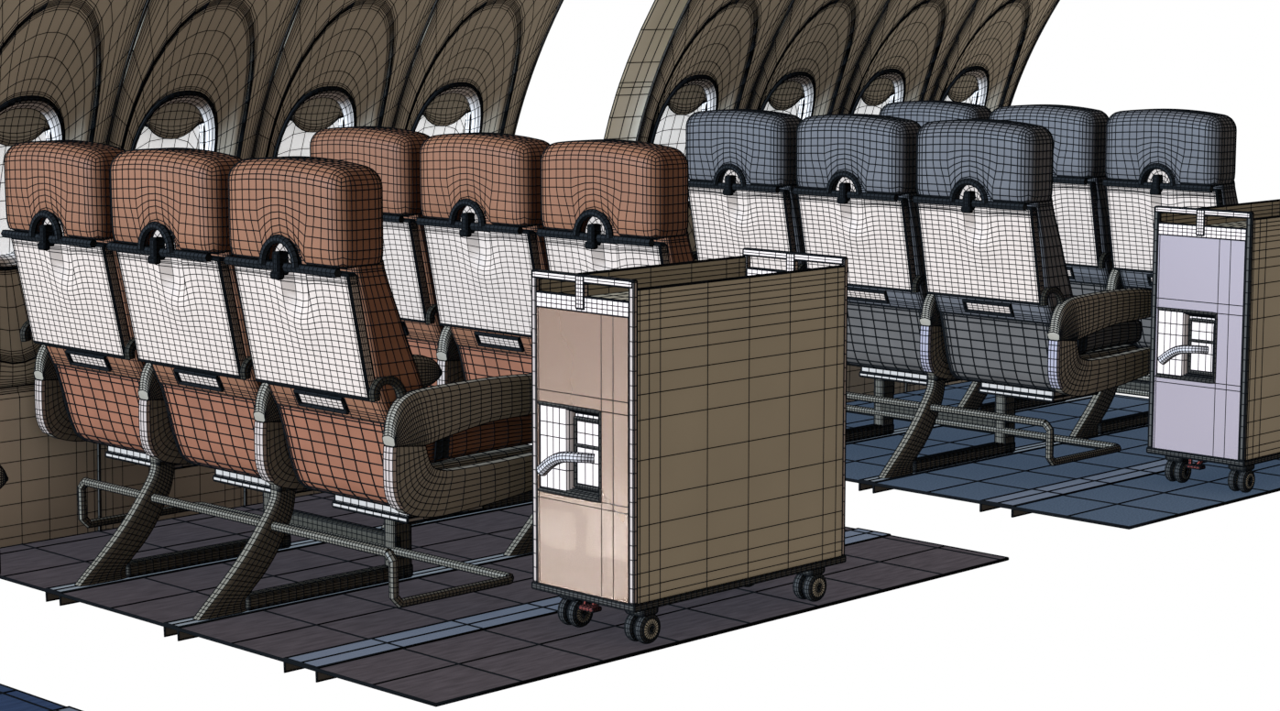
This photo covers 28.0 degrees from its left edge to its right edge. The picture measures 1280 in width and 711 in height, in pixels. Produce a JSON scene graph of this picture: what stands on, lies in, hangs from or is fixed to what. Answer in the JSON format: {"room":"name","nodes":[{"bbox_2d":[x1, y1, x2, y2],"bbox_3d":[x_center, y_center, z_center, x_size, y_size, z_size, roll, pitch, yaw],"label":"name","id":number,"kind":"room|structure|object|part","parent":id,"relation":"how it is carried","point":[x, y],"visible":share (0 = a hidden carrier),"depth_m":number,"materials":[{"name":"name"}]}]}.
{"room":"aircraft cabin","nodes":[
{"label":"aircraft cabin","id":0,"kind":"room"},
{"bbox_2d":[0,683,82,710],"bbox_3d":[-2.703,0.967,6.044,2.426,0.044,2.417,8,11,44],"label":"floor","id":1,"kind":"structure","parent":0,"point":[11,699],"depth_m":6.53,"materials":[{"name":"blue carpet"}]},
{"bbox_2d":[0,464,8,574],"bbox_3d":[-2.488,0.212,6.487,1.830,1.335,0.913,8,11,44],"label":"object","id":2,"kind":"object","parent":1,"relation":"on","point":[4,478],"visible":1,"depth_m":6.17,"materials":[{"name":"beige plastic"}]},
{"bbox_2d":[0,492,1009,707],"bbox_3d":[-0.529,0.663,8.217,2.426,0.044,2.417,8,11,44],"label":"floor","id":3,"kind":"structure","parent":0,"point":[463,647],"depth_m":7.62,"materials":[{"name":"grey carpet"}]},
{"bbox_2d":[0,140,532,621],"bbox_3d":[-1.162,0.027,7.812,1.830,1.335,0.913,8,11,44],"label":"airplane seats","id":4,"kind":"object","parent":3,"relation":"on","point":[237,318],"visible":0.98,"depth_m":7.46,"materials":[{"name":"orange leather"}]},
{"bbox_3d":[-1.926,0.165,8.297,0.049,0.180,0.043,8,11,44],"label":"arm trim","id":5,"kind":"part","parent":4,"relation":"part of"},
{"bbox_3d":[-1.706,0.153,8.520,0.047,0.222,0.654,8,11,44],"label":"armrest","id":6,"kind":"part","parent":4,"relation":"part of","materials":[{"name":"beige plastic"}]},
{"bbox_3d":[-1.767,-0.188,7.985,0.520,0.356,0.106,8,11,44],"label":"panel","id":7,"kind":"part","parent":4,"relation":"part of","materials":[{"name":"white plastic"}]},
{"bbox_3d":[-1.722,0.015,8.066,0.225,0.052,0.053,8,11,44],"label":"slot handle","id":8,"kind":"part","parent":4,"relation":"part of","materials":[{"name":"white plastic"}]},
{"bbox_3d":[-1.683,-0.178,8.068,0.534,0.482,0.282,8,11,44],"label":"seat","id":9,"kind":"part","parent":4,"relation":"part of","materials":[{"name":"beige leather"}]},
{"bbox_3d":[-1.511,0.222,7.889,0.049,0.180,0.043,8,11,44],"label":"arm trim","id":10,"kind":"part","parent":4,"relation":"part of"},
{"bbox_3d":[-1.291,0.210,8.112,0.047,0.222,0.654,8,11,44],"label":"armrest","id":11,"kind":"part","parent":4,"relation":"part of","materials":[{"name":"beige plastic"}]},
{"bbox_3d":[-1.351,-0.131,7.578,0.520,0.356,0.106,8,11,44],"label":"panel","id":12,"kind":"part","parent":4,"relation":"part of","materials":[{"name":"white plastic"}]},
{"bbox_3d":[-1.307,0.072,7.658,0.225,0.052,0.053,8,11,44],"label":"slot handle","id":13,"kind":"part","parent":4,"relation":"part of","materials":[{"name":"plastic"}]},
{"bbox_3d":[-1.267,-0.121,7.660,0.534,0.482,0.282,8,11,44],"label":"seat","id":14,"kind":"part","parent":4,"relation":"part of","materials":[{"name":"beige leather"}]},
{"bbox_3d":[-1.095,0.279,7.482,0.049,0.180,0.043,8,11,44],"label":"arm trim","id":15,"kind":"part","parent":4,"relation":"part of","materials":[{"name":"grey plastic"}]},
{"bbox_3d":[-0.875,0.267,7.704,0.047,0.222,0.654,8,11,44],"label":"armrest","id":16,"kind":"part","parent":4,"relation":"part of","materials":[{"name":"beige plastic"}]},
{"bbox_3d":[-0.935,-0.074,7.170,0.520,0.356,0.106,8,11,44],"label":"panel","id":17,"kind":"part","parent":4,"relation":"part of","materials":[{"name":"white plastic"}]},
{"bbox_3d":[-0.891,0.129,7.250,0.225,0.052,0.053,8,11,44],"label":"slot handle","id":18,"kind":"part","parent":4,"relation":"part of","materials":[{"name":"plastic"}]},
{"bbox_3d":[-0.852,-0.064,7.252,0.534,0.482,0.282,8,11,44],"label":"seat","id":19,"kind":"part","parent":4,"relation":"part of","materials":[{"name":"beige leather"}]},
{"bbox_3d":[-0.680,0.336,7.074,0.049,0.180,0.043,8,11,44],"label":"arm trim","id":20,"kind":"part","parent":4,"relation":"part of","materials":[{"name":"grey plastic"}]},
{"bbox_3d":[-0.460,0.324,7.296,0.047,0.222,0.654,8,11,44],"label":"armrest","id":21,"kind":"part","parent":4,"relation":"part of","materials":[{"name":"beige plastic"}]},
{"bbox_2d":[426,415,532,462],"bbox_3d":[-0.631,0.211,7.520,0.498,0.118,0.540,8,11,44],"label":"seat cushion","id":22,"kind":"object","parent":4,"relation":"on","point":[502,439],"depth_m":7.37,"materials":[{"name":"brown fabric"}]},
{"bbox_2d":[309,125,694,556],"bbox_3d":[-0.314,-0.092,8.660,1.830,1.335,0.913,8,11,44],"label":"airplane seats","id":23,"kind":"object","parent":3,"relation":"on","point":[468,218],"visible":0.42,"depth_m":8.31,"materials":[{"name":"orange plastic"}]},
{"bbox_3d":[-0.875,-0.103,8.913,0.225,0.052,0.053,8,11,44],"label":"slot handle","id":24,"kind":"part","parent":23,"relation":"part of","materials":[{"name":"black plastic"}]},
{"bbox_3d":[-0.919,-0.306,8.833,0.520,0.356,0.106,8,11,44],"label":"panel","id":25,"kind":"part","parent":23,"relation":"part of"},
{"bbox_3d":[-0.835,-0.296,8.915,0.534,0.482,0.282,8,11,44],"label":"seat","id":26,"kind":"part","parent":23,"relation":"part of","materials":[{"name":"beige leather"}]},
{"bbox_3d":[-0.663,0.103,8.737,0.049,0.180,0.043,8,11,44],"label":"arm trim","id":27,"kind":"part","parent":23,"relation":"part of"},
{"bbox_3d":[-0.443,0.092,8.960,0.047,0.222,0.654,8,11,44],"label":"armrest","id":28,"kind":"part","parent":23,"relation":"part of","materials":[{"name":"beige plastic"}]},
{"bbox_3d":[-0.503,-0.249,8.425,0.520,0.356,0.106,8,11,44],"label":"panel","id":29,"kind":"part","parent":23,"relation":"part of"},
{"bbox_3d":[-0.459,-0.046,8.506,0.225,0.052,0.053,8,11,44],"label":"slot handle","id":30,"kind":"part","parent":23,"relation":"part of","materials":[{"name":"white plastic"}]},
{"bbox_3d":[-0.419,-0.239,8.508,0.534,0.482,0.282,8,11,44],"label":"seat","id":31,"kind":"part","parent":23,"relation":"part of","materials":[{"name":"beige leather"}]},
{"bbox_3d":[-0.087,-0.192,8.018,0.520,0.356,0.106,8,11,44],"label":"panel","id":32,"kind":"part","parent":23,"relation":"part of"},
{"bbox_3d":[-0.004,-0.182,8.100,0.534,0.482,0.282,8,11,44],"label":"seat","id":33,"kind":"part","parent":23,"relation":"part of","materials":[{"name":"orange leather"}]},
{"bbox_2d":[530,247,848,644],"bbox_3d":[0.138,0.245,7.399,0.416,1.027,0.936,8,11,44],"label":"trolley","id":34,"kind":"object","parent":3,"relation":"on","point":[689,418],"visible":1,"depth_m":7.18,"materials":[{"name":"metal"}]},
{"bbox_3d":[-0.292,0.202,7.231,0.023,0.893,0.020,8,11,44],"label":"corner post","id":35,"kind":"part","parent":34,"relation":"part of","materials":[{"name":"silver metal"}]},
{"bbox_3d":[-0.207,0.303,7.132,0.191,0.081,0.046,5,9,31],"label":"latch handle","id":36,"kind":"part","parent":34,"relation":"part of","materials":[{"name":"metal"}]},
{"bbox_3d":[-0.154,0.271,7.104,0.368,0.792,0.018,8,11,44],"label":"door","id":37,"kind":"part","parent":34,"relation":"part of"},
{"bbox_3d":[-0.155,-0.174,7.042,0.400,0.098,0.026,8,11,44],"label":"push rail","id":38,"kind":"part","parent":34,"relation":"part of","materials":[{"name":"white metal"}]},
{"bbox_3d":[-0.018,0.240,6.963,0.023,0.893,0.020,8,11,44],"label":"corner post","id":39,"kind":"part","parent":34,"relation":"part of","materials":[{"name":"silver metal"}]},
{"bbox_3d":[0.014,0.173,7.542,0.018,0.876,0.869,8,11,44],"label":"panel","id":40,"kind":"part","parent":34,"relation":"part of","materials":[{"name":"brown metal"}]},
{"bbox_3d":[0.152,0.628,7.467,0.416,0.024,0.897,8,11,44],"label":"frame","id":41,"kind":"part","parent":34,"relation":"part of","materials":[{"name":"grey metal"}]},
{"bbox_3d":[0.291,0.211,7.270,0.018,0.876,0.869,8,11,44],"label":"panel","id":42,"kind":"part","parent":34,"relation":"part of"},
{"bbox_3d":[0.323,0.116,7.845,0.023,0.893,0.020,8,11,44],"label":"corner post","id":43,"kind":"part","parent":34,"relation":"part of","materials":[{"name":"white metal"}]},
{"bbox_3d":[0.458,-0.260,7.654,0.400,0.098,0.026,8,11,44],"label":"push rail","id":44,"kind":"part","parent":34,"relation":"part of","materials":[{"name":"white metal"}]},
{"bbox_3d":[0.596,0.154,7.577,0.023,0.893,0.020,8,11,44],"label":"corner post","id":45,"kind":"part","parent":34,"relation":"part of","materials":[{"name":"silver metal"}]},
{"bbox_2d":[0,0,1060,547],"bbox_3d":[-0.155,-0.621,9.858,0.793,2.065,5.512,8,11,44],"label":"wall","id":46,"kind":"structure","parent":0,"point":[104,65],"depth_m":8.94,"materials":[{"name":"brown plastic"}]},
{"bbox_2d":[0,96,65,270],"bbox_3d":[-2.005,-0.551,8.239,0.222,0.564,0.355,8,11,44],"label":"window","id":47,"kind":"structure","parent":46,"relation":"in","point":[24,118],"depth_m":8.23,"materials":[{"name":"white plastic"}]},
{"bbox_3d":[-2.032,-0.555,8.265,0.143,0.484,0.300,8,11,44],"label":"pane","id":48,"kind":"part","parent":47,"relation":"part of","materials":[{"name":"white glass"}]},
{"bbox_2d":[0,109,51,146],"bbox_3d":[-1.990,-0.706,8.203,0.083,0.189,0.302,8,11,44],"label":"shade","id":49,"kind":"object","parent":47,"relation":"attached to","point":[16,125],"depth_m":8.20,"materials":[{"name":"brown plastic"}]},
{"bbox_3d":[-2.022,0.360,8.383,0.026,0.530,0.606,8,11,44],"label":"dado panel","id":50,"kind":"part","parent":46,"relation":"part of","materials":[{"name":"beige plastic"}]},
{"bbox_3d":[-1.824,-0.633,8.046,0.633,1.538,0.606,8,11,44],"label":"wall panel","id":51,"kind":"part","parent":46,"relation":"part of","materials":[{"name":"brown plastic"}]},
{"bbox_3d":[-1.598,0.300,8.807,0.026,0.530,0.606,8,11,44],"label":"dado panel","id":52,"kind":"part","parent":46,"relation":"part of","materials":[{"name":"beige plastic"}]},
{"bbox_2d":[131,90,218,151],"bbox_3d":[-1.581,-0.611,8.663,0.222,0.564,0.355,8,11,44],"label":"window","id":53,"kind":"structure","parent":46,"relation":"in","point":[188,118],"depth_m":8.63,"materials":[{"name":"white plastic"}]},
{"bbox_3d":[-1.608,-0.614,8.689,0.143,0.484,0.300,8,11,44],"label":"pane","id":54,"kind":"part","parent":53,"relation":"part of","materials":[{"name":"white glass"}]},
{"bbox_2d":[144,102,205,149],"bbox_3d":[-1.566,-0.765,8.626,0.083,0.189,0.302,8,11,44],"label":"shade","id":55,"kind":"object","parent":53,"relation":"attached to","point":[167,125],"depth_m":8.63,"materials":[{"name":"brown plastic"}]},
{"bbox_3d":[-1.400,-0.692,8.470,0.633,1.538,0.606,8,11,44],"label":"wall panel","id":56,"kind":"part","parent":46,"relation":"part of","materials":[{"name":"beige plastic"}]},
{"bbox_3d":[-1.174,0.241,9.231,0.026,0.530,0.606,8,11,44],"label":"dado panel","id":57,"kind":"part","parent":46,"relation":"part of","materials":[{"name":"beige plastic"}]},
{"bbox_2d":[273,87,357,156],"bbox_3d":[-1.157,-0.670,9.087,0.222,0.564,0.355,8,11,44],"label":"window","id":58,"kind":"structure","parent":46,"relation":"in","point":[323,107],"depth_m":9.04,"materials":[{"name":"white plastic"}]},
{"bbox_3d":[-1.184,-0.673,9.113,0.143,0.484,0.300,8,11,44],"label":"pane","id":59,"kind":"part","parent":58,"relation":"part of","materials":[{"name":"white glass"}]},
{"bbox_2d":[290,98,344,132],"bbox_3d":[-1.142,-0.824,9.050,0.083,0.189,0.302,8,11,44],"label":"shade","id":60,"kind":"object","parent":58,"relation":"attached to","point":[310,114],"depth_m":9.04,"materials":[{"name":"brown plastic"}]},
{"bbox_3d":[-0.976,-0.751,8.894,0.633,1.538,0.606,8,11,44],"label":"wall panel","id":61,"kind":"part","parent":46,"relation":"part of","materials":[{"name":"beige plastic"}]},
{"bbox_2d":[412,82,483,136],"bbox_3d":[-0.733,-0.729,9.511,0.222,0.564,0.355,8,11,44],"label":"window","id":62,"kind":"structure","parent":46,"relation":"in","point":[457,107],"depth_m":9.48,"materials":[{"name":"plastic"}]},
{"bbox_3d":[-0.760,-0.733,9.537,0.143,0.484,0.300,8,11,44],"label":"pane","id":63,"kind":"part","parent":62,"relation":"part of","materials":[{"name":"white glass"}]},
{"bbox_2d":[422,93,470,132],"bbox_3d":[-0.718,-0.883,9.474,0.083,0.189,0.302,8,11,44],"label":"shade","id":64,"kind":"object","parent":62,"relation":"attached to","point":[443,113],"depth_m":9.48,"materials":[{"name":"brown plastic"}]},
{"bbox_3d":[-0.552,-0.810,9.318,0.633,1.538,0.606,8,11,44],"label":"wall panel","id":65,"kind":"part","parent":46,"relation":"part of","materials":[{"name":"beige plastic"}]},
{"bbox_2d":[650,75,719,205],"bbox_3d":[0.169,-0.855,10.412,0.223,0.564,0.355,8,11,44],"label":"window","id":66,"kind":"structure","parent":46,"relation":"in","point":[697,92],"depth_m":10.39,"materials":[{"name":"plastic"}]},
{"bbox_3d":[0.142,-0.859,10.438,0.143,0.484,0.301,8,11,44],"label":"pane","id":67,"kind":"part","parent":66,"relation":"part of","materials":[{"name":"white glass"}]},
{"bbox_2d":[667,85,707,115],"bbox_3d":[0.184,-1.010,10.375,0.084,0.190,0.302,8,11,44],"label":"shade","id":68,"kind":"object","parent":66,"relation":"attached to","point":[684,100],"depth_m":10.37,"materials":[{"name":"brown plastic"}]},
{"bbox_3d":[0.350,-0.936,10.219,0.633,1.539,0.606,8,11,44],"label":"wall panel","id":69,"kind":"part","parent":46,"relation":"part of","materials":[{"name":"brown plastic"}]},
{"bbox_2d":[760,71,816,120],"bbox_3d":[0.593,-0.914,10.836,0.223,0.564,0.355,8,11,44],"label":"window","id":70,"kind":"structure","parent":46,"relation":"in","point":[795,93],"depth_m":10.81,"materials":[{"name":"white plastic"}]},
{"bbox_3d":[0.566,-0.918,10.862,0.143,0.484,0.301,8,11,44],"label":"pane","id":71,"kind":"part","parent":70,"relation":"part of","materials":[{"name":"white glass"}]},
{"bbox_2d":[768,81,804,119],"bbox_3d":[0.608,-1.069,10.799,0.084,0.190,0.302,8,11,44],"label":"shade","id":72,"kind":"object","parent":70,"relation":"attached to","point":[787,97],"depth_m":10.80,"materials":[{"name":"brown plastic"}]},
{"bbox_3d":[0.774,-0.996,10.643,0.633,1.539,0.606,8,11,44],"label":"wall panel","id":73,"kind":"part","parent":46,"relation":"part of","materials":[{"name":"beige plastic"}]},
{"bbox_3d":[1.000,-0.063,11.404,0.027,0.531,0.607,8,11,44],"label":"dado panel","id":74,"kind":"part","parent":46,"relation":"part of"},
{"bbox_2d":[851,68,906,114],"bbox_3d":[1.016,-0.974,11.259,0.223,0.564,0.355,8,11,44],"label":"window","id":75,"kind":"structure","parent":46,"relation":"in","point":[888,86],"depth_m":11.22,"materials":[{"name":"plastic"}]},
{"bbox_3d":[0.990,-0.977,11.286,0.143,0.484,0.301,8,11,44],"label":"pane","id":76,"kind":"part","parent":75,"relation":"part of","materials":[{"name":"white glass"}]},
{"bbox_2d":[861,78,895,106],"bbox_3d":[1.032,-1.128,11.223,0.084,0.190,0.302,8,11,44],"label":"shade","id":77,"kind":"object","parent":75,"relation":"attached to","point":[877,92],"depth_m":11.22,"materials":[{"name":"beige plastic"}]},
{"bbox_3d":[1.198,-1.055,11.067,0.633,1.539,0.606,8,11,44],"label":"wall panel","id":78,"kind":"part","parent":46,"relation":"part of","materials":[{"name":"beige plastic"}]},
{"bbox_3d":[1.424,-0.122,11.828,0.027,0.531,0.607,8,11,44],"label":"dado panel","id":79,"kind":"part","parent":46,"relation":"part of","materials":[{"name":"grey plastic"}]},
{"bbox_2d":[941,65,989,106],"bbox_3d":[1.440,-1.033,11.683,0.223,0.564,0.355,8,11,44],"label":"window","id":80,"kind":"structure","parent":46,"relation":"in","point":[971,85],"depth_m":11.65,"materials":[{"name":"plastic"}]},
{"bbox_3d":[1.414,-1.036,11.710,0.143,0.484,0.301,8,11,44],"label":"pane","id":81,"kind":"part","parent":80,"relation":"part of","materials":[{"name":"white glass"}]},
{"bbox_2d":[947,75,978,104],"bbox_3d":[1.456,-1.187,11.647,0.084,0.190,0.302,8,11,44],"label":"shade","id":82,"kind":"object","parent":80,"relation":"attached to","point":[964,88],"depth_m":11.64,"materials":[{"name":"beige plastic"}]},
{"bbox_3d":[1.622,-1.114,11.490,0.633,1.539,0.606,8,11,44],"label":"wall panel","id":83,"kind":"part","parent":46,"relation":"part of","materials":[{"name":"beige plastic"}]},
{"bbox_2d":[845,381,1279,529],"bbox_3d":[1.644,0.359,10.389,2.427,0.045,2.418,8,11,44],"label":"floor","id":84,"kind":"structure","parent":0,"point":[1128,488],"depth_m":9.65,"materials":[{"name":"blue carpet"}]},
{"bbox_2d":[685,109,1151,478],"bbox_3d":[1.012,-0.277,9.985,1.831,1.336,0.914,8,11,44],"label":"airplane seats","id":85,"kind":"object","parent":84,"relation":"on","point":[947,231],"visible":0.75,"depth_m":9.59,"materials":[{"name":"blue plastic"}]},
{"bbox_3d":[0.407,-0.491,10.158,0.521,0.357,0.107,8,11,44],"label":"panel","id":86,"kind":"part","parent":85,"relation":"part of","materials":[{"name":"white plastic"}]},
{"bbox_3d":[0.491,-0.482,10.241,0.536,0.484,0.284,8,11,44],"label":"seat","id":87,"kind":"part","parent":85,"relation":"part of","materials":[{"name":"blue leather"}]},
{"bbox_3d":[0.823,-0.434,9.750,0.521,0.357,0.107,8,11,44],"label":"panel","id":88,"kind":"part","parent":85,"relation":"part of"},
{"bbox_3d":[0.867,-0.232,9.831,0.226,0.053,0.054,8,11,44],"label":"slot handle","id":89,"kind":"part","parent":85,"relation":"part of","materials":[{"name":"white plastic"}]},
{"bbox_3d":[0.906,-0.425,9.833,0.536,0.484,0.284,8,11,44],"label":"seat","id":90,"kind":"part","parent":85,"relation":"part of","materials":[{"name":"blue leather"}]},
{"bbox_3d":[1.079,-0.025,9.654,0.050,0.181,0.044,8,11,44],"label":"arm trim","id":91,"kind":"part","parent":85,"relation":"part of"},
{"bbox_3d":[1.298,-0.036,9.877,0.048,0.223,0.654,8,11,44],"label":"armrest","id":92,"kind":"part","parent":85,"relation":"part of","materials":[{"name":"beige plastic"}]},
{"bbox_3d":[1.238,-0.377,9.343,0.521,0.357,0.107,8,11,44],"label":"panel","id":93,"kind":"part","parent":85,"relation":"part of","materials":[{"name":"white plastic"}]},
{"bbox_3d":[1.282,-0.174,9.423,0.226,0.053,0.054,8,11,44],"label":"slot handle","id":94,"kind":"part","parent":85,"relation":"part of","materials":[{"name":"white plastic"}]},
{"bbox_3d":[1.322,-0.368,9.425,0.536,0.484,0.284,8,11,44],"label":"seat","id":95,"kind":"part","parent":85,"relation":"part of","materials":[{"name":"blue leather"}]},
{"bbox_3d":[1.494,0.032,9.247,0.050,0.181,0.044,8,11,44],"label":"arm trim","id":96,"kind":"part","parent":85,"relation":"part of","materials":[{"name":"silver metal"}]},
{"bbox_3d":[1.714,0.021,9.469,0.048,0.223,0.654,8,11,44],"label":"armrest","id":97,"kind":"part","parent":85,"relation":"part of","materials":[{"name":"beige plastic"}]},
{"bbox_2d":[1076,319,1142,353],"bbox_3d":[1.543,-0.093,9.693,0.500,0.119,0.541,8,11,44],"label":"seat cushion","id":98,"kind":"object","parent":85,"relation":"on","point":[1114,339],"depth_m":9.58,"materials":[{"name":"grey fabric"}]},
{"bbox_2d":[879,99,1238,437],"bbox_3d":[1.860,-0.395,10.833,1.831,1.336,0.914,8,11,44],"label":"airplane seats","id":99,"kind":"object","parent":84,"relation":"on","point":[1110,174],"visible":0.2,"depth_m":10.34,"materials":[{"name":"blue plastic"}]},
{"bbox_3d":[1.715,-0.350,10.678,0.226,0.053,0.054,8,11,44],"label":"slot handle","id":100,"kind":"part","parent":99,"relation":"part of","materials":[{"name":"white plastic"}]},
{"bbox_3d":[1.671,-0.553,10.598,0.521,0.357,0.107,8,11,44],"label":"panel","id":101,"kind":"part","parent":99,"relation":"part of","materials":[{"name":"white plastic"}]},
{"bbox_3d":[1.754,-0.543,10.680,0.536,0.484,0.284,8,11,44],"label":"seat","id":102,"kind":"part","parent":99,"relation":"part of","materials":[{"name":"blue leather"}]},
{"bbox_3d":[2.130,-0.293,10.271,0.226,0.053,0.054,8,11,44],"label":"slot handle","id":103,"kind":"part","parent":99,"relation":"part of","materials":[{"name":"plastic"}]},
{"bbox_3d":[2.086,-0.496,10.190,0.521,0.357,0.107,8,11,44],"label":"panel","id":104,"kind":"part","parent":99,"relation":"part of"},
{"bbox_3d":[2.170,-0.486,10.273,0.536,0.484,0.284,8,11,44],"label":"seat","id":105,"kind":"part","parent":99,"relation":"part of","materials":[{"name":"blue leather"}]},
{"bbox_2d":[1146,198,1279,492],"bbox_3d":[2.312,-0.059,9.572,0.417,1.027,0.937,8,11,44],"label":"trolley","id":106,"kind":"object","parent":84,"relation":"on","point":[1214,375],"visible":1,"depth_m":9.26,"materials":[{"name":"metal"}]},
{"bbox_3d":[1.882,-0.102,9.404,0.024,0.894,0.021,8,11,44],"label":"corner post","id":107,"kind":"part","parent":106,"relation":"part of","materials":[{"name":"white metal"}]},
{"bbox_3d":[1.967,-0.001,9.305,0.192,0.082,0.047,5,9,31],"label":"latch handle","id":108,"kind":"part","parent":106,"relation":"part of","materials":[{"name":"metal"}]},
{"bbox_3d":[2.019,-0.033,9.277,0.369,0.793,0.019,8,11,44],"label":"door","id":109,"kind":"part","parent":106,"relation":"part of","materials":[{"name":"purple metal"}]},
{"bbox_3d":[2.019,-0.477,9.214,0.401,0.099,0.027,8,11,44],"label":"push rail","id":110,"kind":"part","parent":106,"relation":"part of","materials":[{"name":"white metal"}]},
{"bbox_3d":[2.326,0.324,9.640,0.417,0.025,0.898,8,11,44],"label":"frame","id":111,"kind":"part","parent":106,"relation":"part of","materials":[{"name":"grey metal"}]},
{"bbox_3d":[2.188,-0.130,9.715,0.019,0.877,0.870,8,11,44],"label":"panel","id":112,"kind":"part","parent":106,"relation":"part of","materials":[{"name":"white metal"}]},
{"bbox_3d":[2.156,-0.064,9.136,0.024,0.894,0.021,8,11,44],"label":"corner post","id":113,"kind":"part","parent":106,"relation":"part of","materials":[{"name":"white metal"}]},
{"bbox_3d":[2.465,-0.092,9.443,0.019,0.877,0.870,8,11,44],"label":"panel","id":114,"kind":"part","parent":106,"relation":"part of","materials":[{"name":"beige metal"}]}
]}

